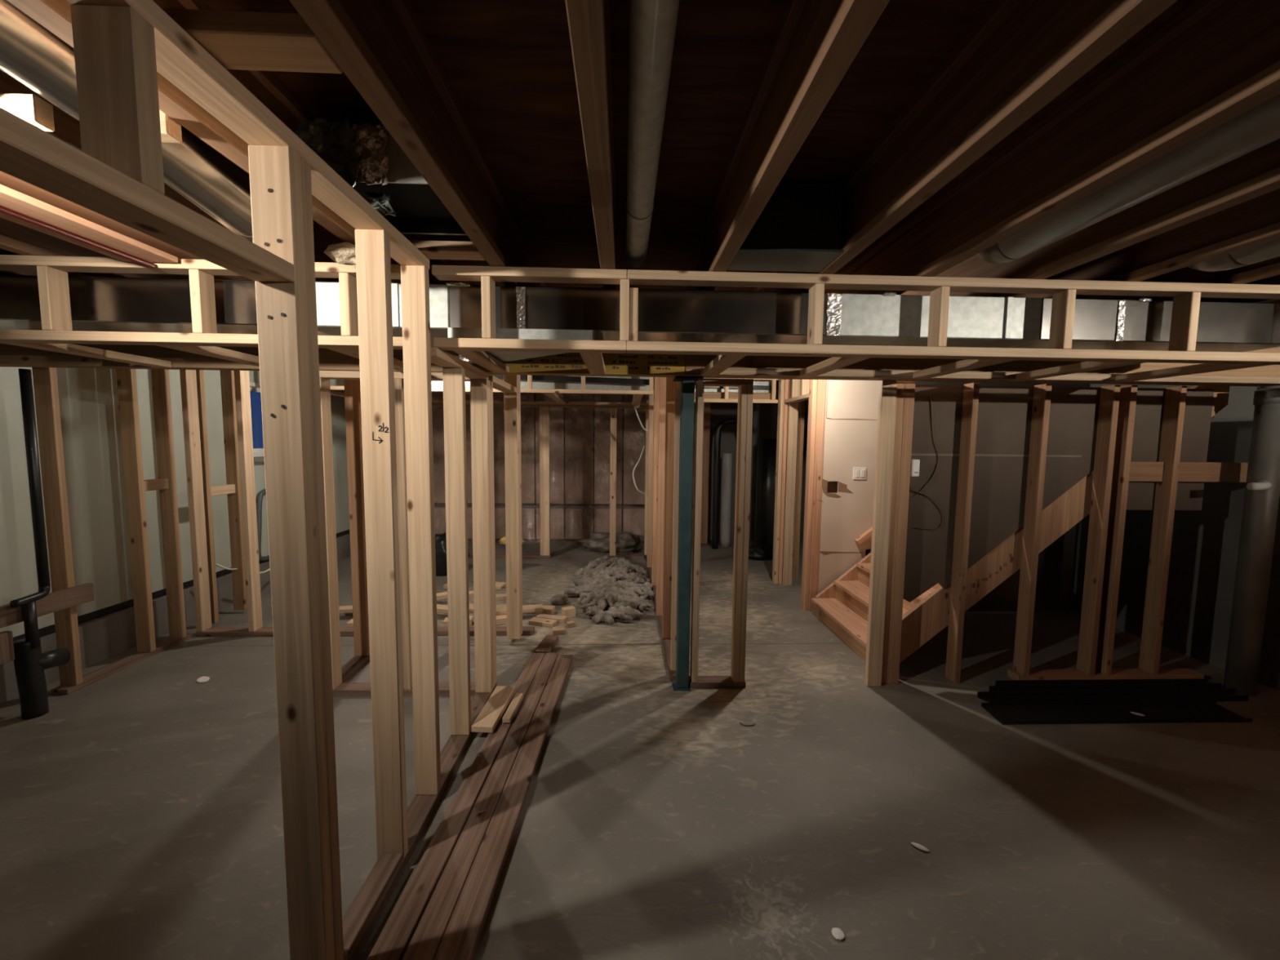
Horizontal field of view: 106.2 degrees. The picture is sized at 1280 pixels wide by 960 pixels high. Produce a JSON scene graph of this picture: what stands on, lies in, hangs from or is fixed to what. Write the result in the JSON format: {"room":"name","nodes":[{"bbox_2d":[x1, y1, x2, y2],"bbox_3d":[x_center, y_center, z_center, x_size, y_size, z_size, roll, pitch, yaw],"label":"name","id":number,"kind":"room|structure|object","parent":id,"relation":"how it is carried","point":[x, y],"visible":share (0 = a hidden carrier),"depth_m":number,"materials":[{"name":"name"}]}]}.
{"room":"unfinished basement","nodes":[
{"label":"unfinished basement","id":0,"kind":"room"},
{"bbox_2d":[0,366,349,637],"bbox_3d":[-3.596,0.012,2.610,0.200,2.380,8.650,0,5,-2],"label":"wall","id":1,"kind":"structure","parent":0,"point":[88,397],"depth_m":3.14,"materials":[{"name":"concrete"}]},
{"bbox_2d":[0,533,351,703],"bbox_3d":[-3.473,1.087,2.430,0.050,0.270,8.090,0,5,-2],"label":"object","id":2,"kind":"structure","parent":1,"relation":"attached to","point":[104,637],"depth_m":3.20,"materials":[{"name":"concrete"}]},
{"bbox_2d":[13,528,349,641],"bbox_3d":[-3.493,0.927,2.416,0.006,0.050,8.090,0,5,-2],"label":"trim","id":3,"kind":"structure","parent":1,"relation":"attached to","point":[50,629],"depth_m":3.21,"materials":[{"name":"black plastic"}]},
{"bbox_2d":[249,382,264,462],"bbox_3d":[-3.588,-0.558,4.748,0.180,0.725,0.860,0,5,-2],"label":"window","id":4,"kind":"structure","parent":1,"relation":"in","point":[254,387],"depth_m":4.46,"materials":[{"name":"white plastic"}]},
{"bbox_2d":[256,488,269,560],"bbox_3d":[-3.542,0.422,4.571,0.044,0.693,0.314,0,5,-2],"label":"hose","id":5,"kind":"object","parent":1,"relation":"attached to","point":[260,497],"visible":0.64,"depth_m":4.45,"materials":[{"name":"metal"}]},
{"bbox_2d":[431,390,808,539],"bbox_3d":[0.023,-0.309,7.098,7.350,2.380,0.310,0,5,-2],"label":"wall","id":6,"kind":"structure","parent":0,"point":[580,438],"depth_m":6.94,"materials":[{"name":"concrete"}]},
{"bbox_2d":[0,538,1279,959],"bbox_3d":[0.163,1.278,2.844,7.750,0.100,9.050,0,5,-2],"label":"floor","id":7,"kind":"structure","parent":0,"point":[141,814],"depth_m":1.92,"materials":[{"name":"concrete"}]},
{"bbox_2d":[9,368,70,719],"bbox_3d":[-3.138,0.330,2.469,0.101,1.780,0.208,0,5,-2],"label":"drain pipe","id":8,"kind":"object","parent":7,"relation":"on","point":[30,663],"visible":0.99,"depth_m":2.46,"materials":[{"name":"black plastic"}]},
{"bbox_2d":[0,367,247,694],"bbox_3d":[-3.276,0.013,4.283,0.140,2.117,4.040,0,5,-2],"label":"wall","id":9,"kind":"structure","parent":7,"relation":"on","point":[64,597],"depth_m":3.11,"materials":[{"name":"brown wood"}]},
{"bbox_2d":[196,675,209,682],"bbox_3d":[-2.611,1.191,2.872,0.098,0.006,0.060,4,6,38],"label":"paper scrap","id":10,"kind":"object","parent":7,"relation":"on","point":[202,679],"visible":1,"depth_m":2.87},
{"bbox_2d":[0,0,522,959],"bbox_3d":[-0.828,0.261,1.528,0.089,2.118,3.860,0,5,-2],"label":"wall","id":11,"kind":"structure","parent":7,"relation":"on","point":[120,46],"depth_m":1.16,"materials":[{"name":"brown wood"}]},
{"bbox_2d":[161,8,342,73],"bbox_3d":[-0.685,-0.765,0.840,0.278,0.036,0.085,0,5,-2],"label":"blocking","id":12,"kind":"object","parent":11,"relation":"on","point":[237,40],"visible":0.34,"depth_m":0.81,"materials":[{"name":"brown wood"}]},
{"bbox_2d":[342,853,402,959],"bbox_3d":[-0.824,1.273,1.452,0.070,0.034,0.305,1,5,-1],"label":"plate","id":13,"kind":"object","parent":11,"relation":"on","point":[362,908],"visible":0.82,"depth_m":1.44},
{"bbox_2d":[294,117,466,235],"bbox_3d":[-0.753,-0.893,1.474,0.364,0.196,0.386,0,5,-2],"label":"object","id":14,"kind":"object","parent":11,"relation":"on","point":[368,158],"visible":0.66,"depth_m":1.33,"materials":[{"name":"metal"}]},
{"bbox_2d":[408,240,484,260],"bbox_3d":[-0.718,-0.839,1.757,0.278,0.036,0.085,0,5,-2],"label":"blocking","id":15,"kind":"object","parent":11,"relation":"on","point":[432,250],"visible":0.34,"depth_m":1.72,"materials":[{"name":"brown wood"}]},
{"bbox_2d":[344,613,352,615],"bbox_3d":[-2.355,1.087,4.040,0.110,0.036,0.213,1,5,8],"label":"offcut","id":16,"kind":"object","parent":7,"relation":"on","point":[345,614],"visible":0.14,"depth_m":3.94,"materials":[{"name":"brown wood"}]},
{"bbox_2d":[338,605,352,613],"bbox_3d":[-2.329,1.047,3.897,0.400,0.034,0.090,-1,5,-11],"label":"offcut","id":17,"kind":"object","parent":16,"relation":"on","point":[343,609],"visible":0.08,"depth_m":3.85,"materials":[{"name":"brown wood"}]},
{"bbox_2d":[341,379,369,683],"bbox_3d":[-1.798,0.138,2.925,0.089,2.118,0.448,0,5,-2],"label":"wall","id":18,"kind":"structure","parent":7,"relation":"on","point":[352,387],"depth_m":3.05,"materials":[{"name":"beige wood"}]},
{"bbox_2d":[179,369,534,636],"bbox_3d":[-2.002,0.090,3.493,2.430,2.118,0.085,0,5,-2],"label":"wall","id":19,"kind":"structure","parent":7,"relation":"on","point":[188,377],"depth_m":3.46,"materials":[{"name":"brown wood"}]},
{"bbox_2d":[319,370,475,696],"bbox_3d":[-1.358,0.318,2.686,0.883,1.808,0.085,0,5,-2],"label":"wall","id":20,"kind":"structure","parent":7,"relation":"on","point":[340,689],"depth_m":2.66,"materials":[{"name":"brown wood"}]},
{"bbox_2d":[0,183,177,262],"bbox_3d":[-1.768,-0.693,0.191,0.200,0.021,3.215,0,5,-2],"label":"flat board","id":21,"kind":"object","parent":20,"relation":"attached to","point":[11,198],"visible":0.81,"depth_m":1.50,"materials":[{"name":"brown wood"}]},
{"bbox_2d":[0,204,155,268],"bbox_3d":[-1.763,-0.671,0.193,0.020,0.019,3.215,0,5,-2],"label":"pipe","id":22,"kind":"object","parent":21,"relation":"attached to","point":[3,210],"visible":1,"depth_m":1.52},
{"bbox_2d":[0,342,1279,386],"bbox_3d":[0.147,-0.726,2.628,7.230,0.306,0.142,0,5,-2],"label":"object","id":23,"kind":"structure","parent":20,"relation":"on","point":[635,365],"depth_m":2.62,"materials":[{"name":"brown wood"}]},
{"bbox_2d":[0,254,1279,382],"bbox_3d":[0.280,-0.692,2.255,6.890,0.309,0.725,0,5,-2],"label":"frame","id":24,"kind":"object","parent":23,"relation":"attached to","point":[58,335],"visible":0.87,"depth_m":1.92,"materials":[{"name":"brown wood"}]},
{"bbox_2d":[0,274,1279,364],"bbox_3d":[-0.126,-0.700,2.268,6.000,0.256,0.600,0,5,-2],"label":"duct","id":25,"kind":"object","parent":24,"relation":"in","point":[97,304],"visible":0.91,"depth_m":2.02,"materials":[{"name":"metal"}]},
{"bbox_2d":[435,532,470,576],"bbox_3d":[-2.147,0.791,5.259,0.523,0.434,0.423,0,5,-2],"label":"garbage bag","id":26,"kind":"object","parent":7,"relation":"on","point":[440,540],"visible":0.2,"depth_m":5.09,"materials":[{"name":"black plastic"}]},
{"bbox_2d":[366,653,545,959],"bbox_3d":[-0.693,1.265,2.040,0.086,0.036,2.353,1,5,1],"label":"plank","id":27,"kind":"object","parent":7,"relation":"on","point":[393,943],"visible":0.76,"depth_m":1.67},
{"bbox_2d":[471,685,515,733],"bbox_3d":[-0.753,1.182,2.496,0.105,0.042,0.367,1,5,2],"label":"scrap","id":28,"kind":"object","parent":27,"relation":"on","point":[488,718],"visible":1,"depth_m":2.45,"materials":[{"name":"brown wood"}]},
{"bbox_2d":[502,693,523,723],"bbox_3d":[-0.661,1.185,2.507,0.040,0.026,0.231,1,6,2],"label":"scrap","id":29,"kind":"object","parent":27,"relation":"on","point":[510,712],"visible":1,"depth_m":2.48,"materials":[{"name":"brown wood"}]},
{"bbox_2d":[443,615,472,626],"bbox_3d":[-1.425,1.111,3.774,0.206,0.050,0.085,-1,5,-14],"label":"offcut","id":30,"kind":"object","parent":7,"relation":"on","point":[446,620],"visible":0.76,"depth_m":3.75,"materials":[{"name":"brown wood"}]},
{"bbox_2d":[436,604,448,613],"bbox_3d":[-1.600,1.053,3.924,0.400,0.034,0.090,1,5,15],"label":"offcut","id":31,"kind":"object","parent":30,"relation":"on","point":[440,608],"visible":0.16,"depth_m":3.88,"materials":[{"name":"brown wood"}]},
{"bbox_2d":[468,590,473,598],"bbox_3d":[-1.627,1.058,4.405,0.233,0.050,0.085,-1,5,-21],"label":"offcut","id":32,"kind":"object","parent":7,"relation":"on","point":[470,593],"visible":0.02,"depth_m":4.40,"materials":[{"name":"brown wood"}]},
{"bbox_2d":[436,591,447,599],"bbox_3d":[-1.781,1.026,4.236,0.400,0.034,0.090,-3,6,-31],"label":"offcut","id":33,"kind":"object","parent":32,"relation":"on","point":[443,595],"visible":0.16,"depth_m":4.22,"materials":[{"name":"brown wood"}]},
{"bbox_2d":[401,653,558,959],"bbox_3d":[-0.601,1.266,2.043,0.084,0.036,2.352,1,5,1],"label":"plank","id":34,"kind":"object","parent":7,"relation":"on","point":[425,941],"visible":0.79,"depth_m":1.72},
{"bbox_2d":[495,593,506,600],"bbox_3d":[-1.247,1.070,4.399,0.244,0.036,0.085,0,5,-13],"label":"offcut","id":35,"kind":"object","parent":7,"relation":"on","point":[500,597],"visible":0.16,"depth_m":4.36,"materials":[{"name":"brown wood"}]},
{"bbox_2d":[495,582,506,589],"bbox_3d":[-1.460,1.040,4.751,0.248,0.034,0.130,1,5,10],"label":"offcut","id":36,"kind":"object","parent":7,"relation":"on","point":[499,585],"visible":0.24,"depth_m":4.71,"materials":[{"name":"brown wood"}]},
{"bbox_2d":[496,614,506,625],"bbox_3d":[-1.167,1.110,3.823,0.269,0.050,0.130,-1,5,-21],"label":"offcut","id":37,"kind":"object","parent":7,"relation":"on","point":[500,619],"visible":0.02,"depth_m":3.79,"materials":[{"name":"brown wood"}]},
{"bbox_2d":[495,604,542,615],"bbox_3d":[-1.000,1.059,3.925,0.400,0.034,0.090,-1,5,-13],"label":"offcut","id":38,"kind":"object","parent":37,"relation":"on","point":[539,607],"visible":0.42,"depth_m":3.91,"materials":[{"name":"brown wood"}]},
{"bbox_2d":[433,654,573,959],"bbox_3d":[-0.507,1.268,2.032,0.097,0.036,2.322,1,5,1],"label":"plank","id":39,"kind":"object","parent":7,"relation":"on","point":[460,939],"visible":1,"depth_m":1.71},
{"bbox_2d":[431,402,645,559],"bbox_3d":[-1.621,0.023,5.860,3.360,1.881,0.085,0,5,-2],"label":"wall","id":40,"kind":"structure","parent":7,"relation":"on","point":[544,476],"depth_m":5.86,"materials":[{"name":"brown wood"}]},
{"bbox_2d":[329,374,653,405],"bbox_3d":[-1.582,-0.974,5.054,3.365,0.235,1.437,0,5,-2],"label":"frame","id":41,"kind":"object","parent":40,"relation":"on","point":[552,393],"visible":0.41,"depth_m":4.40,"materials":[{"name":"brown wood"}]},
{"bbox_2d":[329,375,649,395],"bbox_3d":[-1.566,-0.950,4.670,3.350,0.152,0.434,0,5,-2],"label":"duct","id":42,"kind":"object","parent":41,"relation":"in","point":[535,384],"visible":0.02,"depth_m":4.52,"materials":[{"name":"metal"}]},
{"bbox_2d":[526,605,555,614],"bbox_3d":[-0.835,1.095,4.054,0.222,0.050,0.085,1,5,9],"label":"offcut","id":43,"kind":"object","parent":7,"relation":"on","point":[547,610],"visible":0.54,"depth_m":4.01,"materials":[{"name":"brown wood"}]},
{"bbox_2d":[528,617,557,627],"bbox_3d":[-0.765,1.125,3.798,0.211,0.034,0.085,2,5,17],"label":"offcut","id":44,"kind":"object","parent":7,"relation":"on","point":[544,622],"visible":0.98,"depth_m":3.77,"materials":[{"name":"brown wood"}]},
{"bbox_2d":[534,635,558,653],"bbox_3d":[-0.650,1.159,3.368,0.095,0.036,0.272,1,5,4],"label":"plank","id":45,"kind":"object","parent":7,"relation":"on","point":[548,642],"visible":0.76,"depth_m":3.34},
{"bbox_2d":[536,613,567,623],"bbox_3d":[-0.713,1.118,3.880,0.240,0.035,0.070,2,5,12],"label":"offcut","id":46,"kind":"object","parent":7,"relation":"on","point":[561,619],"visible":0.82,"depth_m":3.86,"materials":[{"name":"brown wood"}]},
{"bbox_2d":[552,626,564,635],"bbox_3d":[-0.615,1.139,3.634,0.090,0.035,0.080,0,5,-13],"label":"offcut","id":47,"kind":"object","parent":7,"relation":"on","point":[559,630],"visible":0.94,"depth_m":3.60,"materials":[{"name":"brown wood"}]},
{"bbox_2d":[550,594,568,604],"bbox_3d":[-0.720,1.062,4.300,0.168,0.082,0.150,0,5,-2],"label":"scrap","id":48,"kind":"object","parent":7,"relation":"on","point":[557,599],"visible":1,"depth_m":4.25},
{"bbox_2d":[561,605,575,617],"bbox_3d":[-0.592,1.093,3.982,0.100,0.070,0.070,-2,5,-31],"label":"offcut","id":49,"kind":"object","parent":7,"relation":"on","point":[569,611],"visible":0.84,"depth_m":3.96,"materials":[{"name":"brown wood"}]},
{"bbox_2d":[565,620,574,627],"bbox_3d":[-0.544,1.129,3.766,0.060,0.035,0.040,-3,6,-36],"label":"offcut","id":50,"kind":"object","parent":7,"relation":"on","point":[570,624],"visible":1,"depth_m":3.75,"materials":[{"name":"brown wood"}]},
{"bbox_2d":[564,555,653,624],"bbox_3d":[-0.302,0.982,4.794,0.829,0.193,2.050,0,5,-2],"label":"heap","id":51,"kind":"object","parent":7,"relation":"on","point":[615,590],"visible":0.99,"depth_m":4.36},
{"bbox_2d":[577,531,644,552],"bbox_3d":[-0.356,0.806,6.403,0.926,0.261,0.388,0,5,-2],"label":"plastic bundle","id":52,"kind":"object","parent":7,"relation":"on","point":[625,541],"visible":0.89,"depth_m":6.28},
{"bbox_2d":[644,377,680,681],"bbox_3d":[0.177,0.040,4.416,0.115,2.117,3.180,0,5,-2],"label":"wall","id":53,"kind":"structure","parent":7,"relation":"on","point":[663,406],"depth_m":3.46,"materials":[{"name":"brown wood"}]},
{"bbox_2d":[488,374,649,385],"bbox_3d":[-0.672,-0.932,4.444,1.560,0.050,0.050,2,5,-2],"label":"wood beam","id":54,"kind":"structure","parent":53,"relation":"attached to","point":[522,377],"depth_m":4.43,"materials":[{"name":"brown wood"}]},
{"bbox_2d":[632,445,644,493],"bbox_3d":[-0.015,-0.114,5.511,0.145,0.561,0.018,0,5,-2],"label":"cable","id":55,"kind":"object","parent":53,"relation":"attached to","point":[637,464],"visible":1,"depth_m":5.50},
{"bbox_2d":[671,375,703,690],"bbox_3d":[0.261,0.326,2.779,0.155,1.811,0.135,0,5,-2],"label":"support post","id":56,"kind":"object","parent":7,"relation":"on","point":[687,383],"visible":0.99,"depth_m":2.75,"materials":[{"name":"metal"}]},
{"bbox_2d":[700,402,711,543],"bbox_3d":[0.876,-0.139,6.846,0.200,2.100,0.100,0,5,-2],"label":"post","id":57,"kind":"object","parent":7,"relation":"on","point":[706,425],"visible":0.28,"depth_m":6.80,"materials":[{"name":"orange wood"}]},
{"bbox_2d":[711,417,737,549],"bbox_3d":[1.230,0.053,6.522,0.481,1.778,0.088,0,5,-2],"label":"drain pipe","id":58,"kind":"object","parent":7,"relation":"on","point":[717,449],"visible":0.75,"depth_m":6.48,"materials":[{"name":"black plastic"}]},
{"bbox_2d":[720,453,733,546],"bbox_3d":[1.199,0.279,6.690,0.150,1.300,0.146,0,5,-2],"label":"vent pipe","id":59,"kind":"object","parent":7,"relation":"on","point":[726,458],"visible":1,"depth_m":6.63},
{"bbox_2d":[748,542,773,560],"bbox_3d":[1.491,0.897,6.097,0.468,0.169,0.447,-3,6,-41],"label":"bag","id":60,"kind":"object","parent":7,"relation":"on","point":[757,552],"visible":0.62,"depth_m":5.96,"materials":[{"name":"black plastic"}]},
{"bbox_2d":[754,438,787,553],"bbox_3d":[1.817,0.198,6.505,0.480,1.500,0.480,0,5,-2],"label":"water tank","id":61,"kind":"object","parent":7,"relation":"on","point":[766,448],"visible":0.41,"depth_m":6.33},
{"bbox_2d":[772,378,826,611],"bbox_3d":[1.630,0.041,4.596,0.444,2.117,1.035,0,5,-2],"label":"wall","id":62,"kind":"structure","parent":7,"relation":"on","point":[814,391],"depth_m":4.79,"materials":[{"name":"brown wood"}]},
{"bbox_2d":[831,927,844,939],"bbox_3d":[0.586,1.341,1.421,0.036,0.006,0.035,0,5,-3],"label":"paper scrap","id":63,"kind":"object","parent":7,"relation":"on","point":[837,933],"visible":1,"depth_m":1.42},
{"bbox_2d":[911,842,928,851],"bbox_3d":[1.009,1.322,1.732,0.058,0.006,0.024,4,6,38],"label":"paper scrap","id":64,"kind":"object","parent":7,"relation":"on","point":[917,846],"visible":1,"depth_m":1.73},
{"bbox_2d":[688,377,1248,688],"bbox_3d":[2.024,0.337,2.886,3.442,1.811,0.123,0,5,-2],"label":"wall","id":65,"kind":"structure","parent":7,"relation":"on","point":[1113,468],"depth_m":2.88,"materials":[{"name":"brown wood"}]},
{"bbox_2d":[910,459,919,476],"bbox_3d":[1.611,-0.071,2.831,0.042,0.100,0.060,0,5,-2],"label":"thermostat box","id":66,"kind":"object","parent":65,"relation":"attached to","point":[915,464],"visible":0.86,"depth_m":2.81,"materials":[{"name":"white plastic"}]},
{"bbox_2d":[811,385,1230,663],"bbox_3d":[2.537,0.198,3.530,2.116,1.994,1.109,0,5,-2],"label":"staircase","id":67,"kind":"structure","parent":7,"relation":"on","point":[842,606],"depth_m":3.00,"materials":[{"name":"orange wood"}]},
{"bbox_2d":[995,678,1222,688],"bbox_3d":[2.828,1.235,2.902,1.360,0.035,0.055,0,5,-2],"label":"channel","id":68,"kind":"object","parent":7,"relation":"on","point":[1203,681],"visible":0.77,"depth_m":2.92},
{"bbox_2d":[988,684,1235,694],"bbox_3d":[2.785,1.240,2.836,1.450,0.035,0.055,0,5,-2],"label":"channel","id":69,"kind":"object","parent":7,"relation":"on","point":[1166,686],"visible":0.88,"depth_m":2.85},
{"bbox_2d":[977,689,1248,702],"bbox_3d":[2.718,1.245,2.764,1.550,0.035,0.065,0,5,-2],"label":"channel","id":70,"kind":"object","parent":7,"relation":"on","point":[1165,695],"visible":0.96,"depth_m":2.77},
{"bbox_2d":[981,700,1252,724],"bbox_3d":[2.575,1.263,2.614,1.385,0.020,0.175,0,5,-2],"label":"channel","id":71,"kind":"object","parent":7,"relation":"on","point":[1199,711],"visible":1,"depth_m":2.62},
{"bbox_2d":[1222,385,1279,696],"bbox_3d":[3.546,0.368,2.763,0.274,1.800,0.137,-3,6,-39],"label":"pipe","id":72,"kind":"object","parent":7,"relation":"on","point":[1262,491],"visible":0.98,"depth_m":2.78,"materials":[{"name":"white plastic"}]},
{"bbox_3d":[-1.413,0.863,5.320,0.100,0.298,0.080,0,5,-2],"label":"block","id":73,"kind":"object","parent":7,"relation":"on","visible":0},
{"bbox_2d":[497,536,524,545],"bbox_3d":[-1.422,0.660,5.302,0.306,0.108,0.109,0,5,-2],"label":"chunk","id":74,"kind":"object","parent":73,"relation":"on","point":[502,541],"visible":0.23,"depth_m":5.28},
{"bbox_2d":[203,0,1194,291],"bbox_3d":[0.189,-1.159,2.649,7.750,0.030,9.050,0,5,-2],"label":"ceiling","id":75,"kind":"structure","parent":0,"point":[508,64],"depth_m":1.31,"materials":[{"name":"brown wood"}]},
{"bbox_2d":[0,248,90,276],"bbox_3d":[-2.733,-1.032,2.496,0.058,0.262,8.490,0,5,-2],"label":"joist","id":76,"kind":"object","parent":75,"relation":"attached to","point":[2,251],"visible":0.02,"depth_m":2.09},
{"bbox_2d":[0,217,189,279],"bbox_3d":[-2.303,-1.028,2.511,0.058,0.262,8.490,0,5,-2],"label":"joist","id":77,"kind":"object","parent":75,"relation":"attached to","point":[15,237],"visible":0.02,"depth_m":1.83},
{"bbox_2d":[0,170,250,279],"bbox_3d":[-1.874,-1.025,2.527,0.058,0.262,8.490,0,5,-2],"label":"joist","id":78,"kind":"object","parent":75,"relation":"attached to","point":[8,180],"visible":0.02,"depth_m":1.62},
{"bbox_2d":[0,0,253,241],"bbox_3d":[-1.127,-0.733,-0.077,0.173,0.252,3.143,0,5,-2],"label":"duct","id":79,"kind":"object","parent":75,"relation":"hanging from","point":[30,53],"visible":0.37,"depth_m":1.13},
{"bbox_2d":[0,69,400,283],"bbox_3d":[-1.444,-1.021,2.542,0.058,0.262,8.490,0,5,-2],"label":"joist","id":80,"kind":"object","parent":75,"relation":"attached to","point":[67,128],"visible":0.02,"depth_m":1.19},
{"bbox_2d":[0,93,54,131],"bbox_3d":[-1.308,-0.775,1.014,0.102,0.055,0.036,0,5,-2],"label":"blocking","id":81,"kind":"object","parent":80,"relation":"attached to","point":[29,108],"visible":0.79,"depth_m":1.00,"materials":[{"name":"brown wood"}]},
{"bbox_2d":[6,0,474,284],"bbox_3d":[-1.014,-1.018,2.558,0.058,0.262,8.490,0,5,-2],"label":"joist","id":82,"kind":"object","parent":75,"relation":"attached to","point":[55,15],"visible":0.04,"depth_m":1.10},
{"bbox_2d":[159,109,182,142],"bbox_3d":[-1.037,-0.774,1.023,0.088,0.087,0.036,0,5,-2],"label":"blocking","id":83,"kind":"object","parent":82,"relation":"attached to","point":[171,130],"visible":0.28,"depth_m":1.02,"materials":[{"name":"brown wood"}]},
{"bbox_2d":[324,241,355,265],"bbox_3d":[-1.003,-0.782,1.667,0.169,0.068,0.109,0,5,-2],"label":"scrap","id":84,"kind":"object","parent":82,"relation":"attached to","point":[344,253],"visible":0.67,"depth_m":1.63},
{"bbox_2d":[288,0,547,286],"bbox_3d":[-0.575,-1.014,2.573,0.058,0.262,8.490,0,5,-2],"label":"joist","id":85,"kind":"object","parent":75,"relation":"attached to","point":[382,46],"visible":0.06,"depth_m":1.12,"materials":[{"name":"wood"}]},
{"bbox_2d":[564,0,617,288],"bbox_3d":[-0.150,-1.011,2.588,0.058,0.262,8.490,0,5,-2],"label":"joist","id":86,"kind":"object","parent":75,"relation":"attached to","point":[588,20],"visible":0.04,"depth_m":1.01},
{"bbox_2d":[626,0,679,267],"bbox_3d":[0.048,-0.766,0.181,0.089,0.089,3.580,0,5,-2],"label":"duct","id":87,"kind":"object","parent":75,"relation":"hanging from","point":[652,23],"visible":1,"depth_m":1.03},
{"bbox_2d":[680,0,889,290],"bbox_3d":[0.285,-1.008,2.604,0.058,0.262,8.490,0,5,-2],"label":"joist","id":88,"kind":"object","parent":75,"relation":"attached to","point":[815,42],"visible":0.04,"depth_m":1.10,"materials":[{"name":"wood"}]},
{"bbox_2d":[727,182,844,272],"bbox_3d":[0.529,-0.929,1.774,0.370,0.240,0.206,0,5,-2],"label":"metal box","id":89,"kind":"object","parent":88,"relation":"attached to","point":[798,228],"visible":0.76,"depth_m":1.69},
{"bbox_2d":[750,0,1177,292],"bbox_3d":[0.715,-1.004,2.619,0.058,0.262,8.490,0,5,-2],"label":"joist","id":90,"kind":"object","parent":75,"relation":"attached to","point":[1020,55],"visible":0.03,"depth_m":1.07,"materials":[{"name":"wood"}]},
{"bbox_2d":[694,380,776,393],"bbox_3d":[0.832,-0.995,5.191,1.180,0.130,0.356,0,5,-2],"label":"duct","id":91,"kind":"object","parent":90,"relation":"attached to","point":[755,382],"visible":0.11,"depth_m":5.03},
{"bbox_2d":[694,385,771,390],"bbox_3d":[0.820,-0.968,4.985,1.140,0.041,0.040,1,5,-2],"label":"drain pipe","id":92,"kind":"object","parent":91,"relation":"attached to","point":[755,387],"visible":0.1,"depth_m":4.98,"materials":[{"name":"plastic"}]},
{"bbox_2d":[694,377,778,403],"bbox_3d":[0.813,-0.919,4.891,1.160,0.267,0.135,0,5,-2],"label":"frame","id":93,"kind":"object","parent":90,"relation":"attached to","point":[708,397],"visible":0.52,"depth_m":4.85,"materials":[{"name":"brown wood"}]},
{"bbox_2d":[753,138,1279,382],"bbox_3d":[1.574,-0.997,2.650,0.058,0.262,8.490,0,5,-2],"label":"joist","id":94,"kind":"object","parent":75,"relation":"attached to","point":[1254,174],"visible":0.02,"depth_m":1.52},
{"bbox_2d":[775,188,1279,394],"bbox_3d":[1.974,-0.994,2.665,0.058,0.262,8.490,0,5,-2],"label":"joist","id":95,"kind":"object","parent":75,"relation":"attached to","point":[1255,221],"visible":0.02,"depth_m":1.75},
{"bbox_2d":[824,0,1279,294],"bbox_3d":[1.124,-1.001,2.634,0.058,0.262,8.490,0,5,-2],"label":"joist","id":96,"kind":"object","parent":75,"relation":"attached to","point":[1213,62],"visible":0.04,"depth_m":1.19,"materials":[{"name":"wood"}]},
{"bbox_2d":[977,93,1279,263],"bbox_3d":[1.435,-0.789,0.190,0.145,0.208,3.505,0,5,-2],"label":"duct","id":97,"kind":"object","parent":75,"relation":"hanging from","point":[1258,126],"visible":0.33,"depth_m":1.27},
{"bbox_2d":[1084,256,1279,300],"bbox_3d":[2.413,-0.991,2.680,0.058,0.262,8.490,0,5,-2],"label":"joist","id":98,"kind":"object","parent":75,"relation":"attached to","point":[1271,267],"visible":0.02,"depth_m":2.02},
{"bbox_2d":[1187,238,1279,271],"bbox_3d":[2.280,-0.771,0.224,0.170,0.210,3.510,0,5,-2],"label":"duct","id":99,"kind":"object","parent":75,"relation":"hanging from","point":[1271,249],"visible":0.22,"depth_m":1.74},
{"bbox_2d":[1200,274,1279,302],"bbox_3d":[2.843,-0.987,2.696,0.058,0.262,8.490,0,5,-2],"label":"joist","id":100,"kind":"object","parent":75,"relation":"attached to","point":[1274,280],"visible":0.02,"depth_m":2.21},
{"bbox_2d":[817,379,1088,611],"bbox_3d":[2.638,0.093,4.144,2.290,2.108,0.085,0,5,-2],"label":"wall","id":101,"kind":"structure","parent":0,"point":[851,406],"depth_m":4.10,"materials":[{"name":"paint"}]},
{"bbox_2d":[853,467,866,479],"bbox_3d":[1.862,-0.055,4.069,0.110,0.102,0.016,0,5,-2],"label":"light switch","id":102,"kind":"object","parent":101,"relation":"attached to","point":[858,473],"visible":1,"depth_m":4.07,"materials":[{"name":"white plastic"}]},
{"bbox_2d":[854,526,872,544],"bbox_3d":[1.933,0.468,4.093,0.187,0.158,0.055,0,5,-2],"label":"block","id":103,"kind":"object","parent":101,"relation":"attached to","point":[868,533],"visible":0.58,"depth_m":4.07,"materials":[{"name":"brown wood"}]},
{"bbox_2d":[903,384,1213,602],"bbox_3d":[2.545,0.101,2.956,1.900,1.331,0.014,0,5,-2],"label":"wall","id":104,"kind":"structure","parent":0,"point":[1004,419],"depth_m":2.93,"materials":[{"name":"paint"}]},
{"bbox_2d":[908,394,938,498],"bbox_3d":[1.700,-0.197,2.892,0.204,0.634,0.011,1,5,0],"label":"cable","id":105,"kind":"object","parent":104,"relation":"attached to","point":[921,490],"visible":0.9,"depth_m":2.89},
{"bbox_2d":[909,481,944,529],"bbox_3d":[1.727,0.139,2.908,0.251,0.331,0.016,0,5,-7],"label":"cable","id":106,"kind":"object","parent":104,"relation":"attached to","point":[940,526],"visible":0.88,"depth_m":2.92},
{"bbox_2d":[1069,383,1279,690],"bbox_3d":[3.949,0.072,2.880,0.200,2.380,8.650,0,5,-2],"label":"wall","id":107,"kind":"structure","parent":0,"point":[1205,542],"depth_m":3.25,"materials":[{"name":"concrete"}]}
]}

